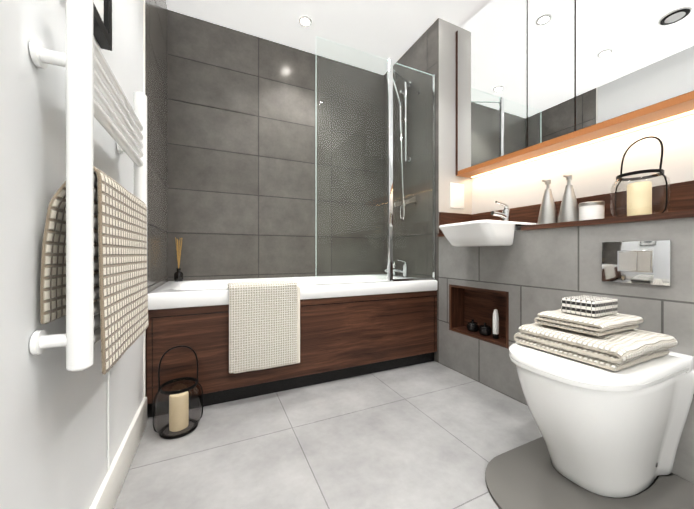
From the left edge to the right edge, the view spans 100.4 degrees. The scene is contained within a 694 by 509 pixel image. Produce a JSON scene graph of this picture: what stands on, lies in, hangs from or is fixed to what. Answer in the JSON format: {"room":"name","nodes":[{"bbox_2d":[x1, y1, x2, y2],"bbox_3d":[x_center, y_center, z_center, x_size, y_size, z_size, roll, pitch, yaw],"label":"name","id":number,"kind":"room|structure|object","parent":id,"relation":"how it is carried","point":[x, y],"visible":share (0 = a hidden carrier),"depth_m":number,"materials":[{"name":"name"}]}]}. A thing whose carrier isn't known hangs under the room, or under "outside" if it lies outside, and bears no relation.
{"room":"bathroom","nodes":[
{"label":"bathroom","id":0,"kind":"room"},
{"bbox_2d":[0,0,142,508],"bbox_3d":[-0.357,-0.449,0.088,0.001,2.420,2.680,0,0,-25],"label":"wall","id":1,"kind":"structure","parent":0,"point":[53,432],"depth_m":0.54,"materials":[{"name":"white paint"}]},
{"bbox_2d":[29,0,146,469],"bbox_3d":[-0.617,0.044,0.750,0.079,1.184,0.532,0,0,-25],"label":"radiator","id":2,"kind":"object","parent":1,"relation":"attached to","point":[94,89],"visible":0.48,"depth_m":0.53,"materials":[{"name":"white metal"}]},
{"bbox_2d":[40,166,148,374],"bbox_3d":[-0.601,0.031,0.736,0.088,0.418,0.463,0,0,-25],"label":"towel","id":3,"kind":"object","parent":2,"relation":"hanging from","point":[121,230],"visible":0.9,"depth_m":0.62,"materials":[{"name":"beige fabric"}]},
{"bbox_2d":[93,0,111,50],"bbox_3d":[-0.593,-0.837,0.633,0.025,0.525,0.390,0,0,-25],"label":"picture frame","id":4,"kind":"object","parent":1,"relation":"attached to","point":[102,21],"visible":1,"depth_m":0.78,"materials":[{"name":"black"}]},
{"bbox_2d":[89,397,146,508],"bbox_3d":[-0.345,0.701,0.090,0.020,0.120,2.672,0,0,-25],"label":"baseboard","id":5,"kind":"structure","parent":1,"relation":"attached to","point":[107,494],"depth_m":0.90,"materials":[{"name":"white wood"}]},
{"bbox_2d":[145,0,167,415],"bbox_3d":[-1.066,-0.450,1.632,0.001,2.420,0.720,0,0,-25],"label":"tiled wall","id":6,"kind":"structure","parent":0,"point":[157,138],"depth_m":1.58,"materials":[{"name":"tile"}]},
{"bbox_2d":[143,0,145,397],"bbox_3d":[-0.915,-0.450,1.304,0.007,2.420,0.008,0,0,-25],"label":"trim","id":7,"kind":"structure","parent":6,"relation":"attached to","point":[144,363],"depth_m":1.30,"materials":[{"name":"white paint"}]},
{"bbox_2d":[228,280,299,373],"bbox_3d":[-0.461,0.370,1.572,0.344,0.440,0.177,0,0,-25],"label":"bath towel","id":8,"kind":"object","parent":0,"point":[262,324],"visible":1,"depth_m":1.49,"materials":[{"name":"beige fabric"}]},
{"bbox_2d":[167,10,383,280],"bbox_3d":[-0.440,-0.451,2.318,1.720,2.420,0.001,0,0,-25],"label":"wall","id":9,"kind":"structure","parent":0,"point":[244,120],"depth_m":2.23,"materials":[{"name":"tile"}]},
{"bbox_2d":[148,274,437,309],"bbox_3d":[-0.287,0.407,1.992,1.711,0.455,0.717,0,0,-25],"label":"bath","id":10,"kind":"object","parent":9,"relation":"attached to","point":[184,294],"visible":0.35,"depth_m":1.76,"materials":[{"name":"white ceramic"}]},
{"bbox_2d":[174,237,182,281],"bbox_3d":[-1.126,0.032,1.932,0.052,0.294,0.074,0,0,-25],"label":"reed diffuser","id":11,"kind":"object","parent":10,"relation":"on","point":[178,275],"visible":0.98,"depth_m":1.92,"materials":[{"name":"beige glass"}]},
{"bbox_2d":[146,290,436,417],"bbox_3d":[-0.149,0.507,1.696,1.709,0.506,0.045,0,0,-25],"label":"bath panel","id":12,"kind":"object","parent":10,"relation":"attached to","point":[346,337],"visible":0.67,"depth_m":1.65,"materials":[{"name":"brown wood"}]},
{"bbox_2d":[384,259,408,277],"bbox_3d":[0.372,0.106,2.297,0.166,0.145,0.202,0,0,-25],"label":"tap","id":13,"kind":"object","parent":10,"relation":"on","point":[403,270],"depth_m":2.25,"materials":[{"name":"silver metal"}]},
{"bbox_2d":[113,361,541,508],"bbox_3d":[0.414,0.761,0.852,2.080,0.001,3.420,0,0,-25],"label":"floor","id":14,"kind":"structure","parent":0,"point":[432,435],"depth_m":1.14,"materials":[{"name":"tile"}]},
{"bbox_2d":[153,345,202,438],"bbox_3d":[-0.732,0.581,1.259,0.189,0.358,0.178,0,0,-25],"label":"lantern","id":15,"kind":"object","parent":14,"relation":"on","point":[179,418],"visible":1,"depth_m":1.23,"materials":[{"name":"black metal"}]},
{"bbox_2d":[485,436,693,508],"bbox_3d":[0.868,0.755,0.739,0.659,0.010,0.872,0,0,-25],"label":"floor mat","id":16,"kind":"object","parent":14,"relation":"on","point":[528,475],"visible":0.62,"depth_m":0.92,"materials":[{"name":"grey fabric"}]},
{"bbox_2d":[509,342,693,497],"bbox_3d":[0.829,0.545,0.994,0.524,0.430,0.360,0,0,-25],"label":"toilet","id":17,"kind":"object","parent":14,"relation":"on","point":[610,433],"visible":0.9,"depth_m":0.87,"materials":[{"name":"white ceramic"}]},
{"bbox_2d":[514,322,677,370],"bbox_3d":[0.840,0.289,0.999,0.348,0.074,0.323,0,0,-25],"label":"towel stack","id":18,"kind":"object","parent":17,"relation":"on","point":[617,351],"visible":0.81,"depth_m":0.89,"materials":[{"name":"beige fabric"}]},
{"bbox_2d":[534,309,643,335],"bbox_3d":[0.837,0.227,1.009,0.259,0.044,0.207,0,0,-25],"label":"towel stack","id":19,"kind":"object","parent":18,"relation":"on","point":[603,325],"visible":0.88,"depth_m":0.94,"materials":[{"name":"beige fabric"}]},
{"bbox_2d":[561,295,617,316],"bbox_3d":[0.844,0.178,1.006,0.150,0.052,0.100,0,0,-25],"label":"folded towel","id":20,"kind":"object","parent":19,"relation":"on","point":[589,306],"visible":1,"depth_m":0.97,"materials":[{"name":"beige fabric"}]},
{"bbox_2d":[166,0,490,74],"bbox_3d":[0.414,-1.659,0.850,2.080,0.001,3.420,0,0,-25],"label":"ceiling","id":21,"kind":"structure","parent":0,"point":[394,30],"depth_m":2.05,"materials":[{"name":"white paint"}]},
{"bbox_2d":[299,16,311,26],"bbox_3d":[-0.296,-1.655,2.053,0.094,0.010,0.094,0,0,-25],"label":"recessed light","id":22,"kind":"object","parent":21,"relation":"in","point":[305,21],"visible":1,"depth_m":2.05,"materials":[{"name":"white plastic"}]},
{"bbox_2d":[439,18,471,213],"bbox_3d":[0.788,-0.893,2.092,0.320,1.535,0.001,0,0,-25],"label":"wall","id":23,"kind":"structure","parent":0,"point":[447,102],"depth_m":2.06,"materials":[{"name":"white paint"}]},
{"bbox_2d":[316,36,435,284],"bbox_3d":[0.187,-0.549,1.949,0.892,1.450,0.195,0,0,-25],"label":"screen","id":24,"kind":"object","parent":23,"relation":"attached to","point":[389,154],"visible":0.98,"depth_m":1.89,"materials":[{"name":"clear glass"}]},
{"bbox_2d":[450,182,463,208],"bbox_3d":[0.798,-0.426,2.091,0.133,0.180,0.010,0,0,-25],"label":"electrical outlet plate","id":25,"kind":"object","parent":23,"relation":"attached to","point":[456,195],"visible":1,"depth_m":2.08,"materials":[{"name":"white plastic"}]},
{"bbox_2d":[384,18,693,482],"bbox_3d":[1.149,-0.450,1.180,0.210,2.420,3.400,0,0,-25],"label":"wall","id":26,"kind":"structure","parent":0,"point":[526,277],"depth_m":1.61,"materials":[{"name":"tile"}]},
{"bbox_2d":[386,69,420,220],"bbox_3d":[0.408,-0.848,2.269,0.218,1.160,0.316,0,0,-25],"label":"shower rail","id":27,"kind":"object","parent":26,"relation":"attached to","point":[402,204],"depth_m":2.27,"materials":[{"name":"silver metal"}]},
{"bbox_2d":[467,319,473,331],"bbox_3d":[0.804,0.451,1.848,0.070,0.074,0.070,0,0,-31],"label":"pot","id":28,"kind":"object","parent":26,"relation":"in","point":[470,326],"depth_m":1.83,"materials":[{"name":"black ceramic"}]},
{"bbox_2d":[474,322,488,335],"bbox_3d":[0.841,0.451,1.760,0.070,0.074,0.070,0,0,-31],"label":"pot","id":29,"kind":"object","parent":26,"relation":"in","point":[484,329],"depth_m":1.75,"materials":[{"name":"black"}]},
{"bbox_2d":[439,220,536,246],"bbox_3d":[0.794,-0.107,1.630,0.447,0.125,0.336,0,0,-25],"label":"basin","id":30,"kind":"object","parent":26,"relation":"attached to","point":[487,233],"visible":0.9,"depth_m":1.48,"materials":[{"name":"white ceramic"}]},
{"bbox_2d":[491,201,509,220],"bbox_3d":[0.892,-0.239,1.675,0.140,0.139,0.048,0,0,-25],"label":"tap","id":31,"kind":"object","parent":30,"relation":"on","point":[504,215],"visible":0.69,"depth_m":1.68,"materials":[{"name":"silver metal"}]},
{"bbox_2d":[489,309,498,338],"bbox_3d":[0.867,0.403,1.684,0.034,0.170,0.033,0,0,-25],"label":"bottle","id":32,"kind":"object","parent":26,"relation":"in","point":[495,313],"depth_m":1.67,"materials":[{"name":"white plastic"}]},
{"bbox_2d":[437,210,693,236],"bbox_3d":[1.344,-0.134,0.873,0.331,0.022,2.679,0,0,-25],"label":"shelf","id":33,"kind":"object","parent":26,"relation":"on","point":[669,215],"depth_m":1.12,"materials":[{"name":"brown wood"}]},
{"bbox_2d":[537,180,557,224],"bbox_3d":[1.058,-0.269,1.521,0.096,0.245,0.096,0,0,-25],"label":"soap bottle","id":34,"kind":"object","parent":33,"relation":"on","point":[547,213],"visible":0.77,"depth_m":1.50,"materials":[{"name":"silver metal"}]},
{"bbox_2d":[557,175,578,222],"bbox_3d":[1.099,-0.269,1.430,0.096,0.245,0.096,0,0,-25],"label":"soap bottle","id":35,"kind":"object","parent":33,"relation":"on","point":[569,210],"visible":0.73,"depth_m":1.41,"materials":[{"name":"silver metal"}]},
{"bbox_2d":[578,201,604,220],"bbox_3d":[1.139,-0.194,1.346,0.095,0.096,0.095,0,0,-25],"label":"cup","id":36,"kind":"object","parent":33,"relation":"on","point":[590,210],"visible":0.77,"depth_m":1.31,"materials":[{"name":"white ceramic"}]},
{"bbox_2d":[610,136,670,216],"bbox_3d":[1.197,-0.312,1.184,0.176,0.332,0.180,0,0,-25],"label":"lantern","id":37,"kind":"object","parent":33,"relation":"on","point":[639,197],"visible":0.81,"depth_m":1.16,"materials":[{"name":"black metal"}]},
{"bbox_2d":[439,180,693,232],"bbox_3d":[1.350,-0.220,0.876,0.318,0.150,2.679,0,0,-25],"label":"trim","id":38,"kind":"structure","parent":26,"relation":"attached to","point":[682,196],"depth_m":1.39,"materials":[{"name":"brown wood"}]},
{"bbox_2d":[602,240,670,285],"bbox_3d":[1.071,0.029,1.080,0.014,0.158,0.193,0,0,-25],"label":"flush plate","id":39,"kind":"object","parent":26,"relation":"attached to","point":[642,262],"visible":1,"depth_m":1.07,"materials":[{"name":"silver metal"}]},
{"bbox_2d":[472,113,693,213],"bbox_3d":[1.495,-0.892,0.943,0.001,1.535,2.680,0,0,-25],"label":"wall","id":40,"kind":"structure","parent":0,"point":[593,169],"depth_m":1.46,"materials":[{"name":"white paint"}]},
{"bbox_2d":[456,0,531,177],"bbox_3d":[0.969,-1.088,1.883,0.162,1.036,0.524,0,0,-25],"label":"upper cabinet","id":41,"kind":"object","parent":40,"relation":"attached to","point":[490,46],"depth_m":1.83,"materials":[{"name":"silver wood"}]},
{"bbox_2d":[524,0,586,159],"bbox_3d":[1.128,-1.088,1.538,0.162,1.036,0.236,0,0,-25],"label":"upper cabinet","id":42,"kind":"object","parent":40,"relation":"attached to","point":[536,79],"depth_m":1.52,"materials":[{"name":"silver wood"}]},
{"bbox_2d":[568,0,693,143],"bbox_3d":[1.292,-1.087,1.183,0.162,1.036,0.547,0,0,-25],"label":"upper cabinet","id":43,"kind":"object","parent":40,"relation":"attached to","point":[631,62],"depth_m":1.23,"materials":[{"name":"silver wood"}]}
]}

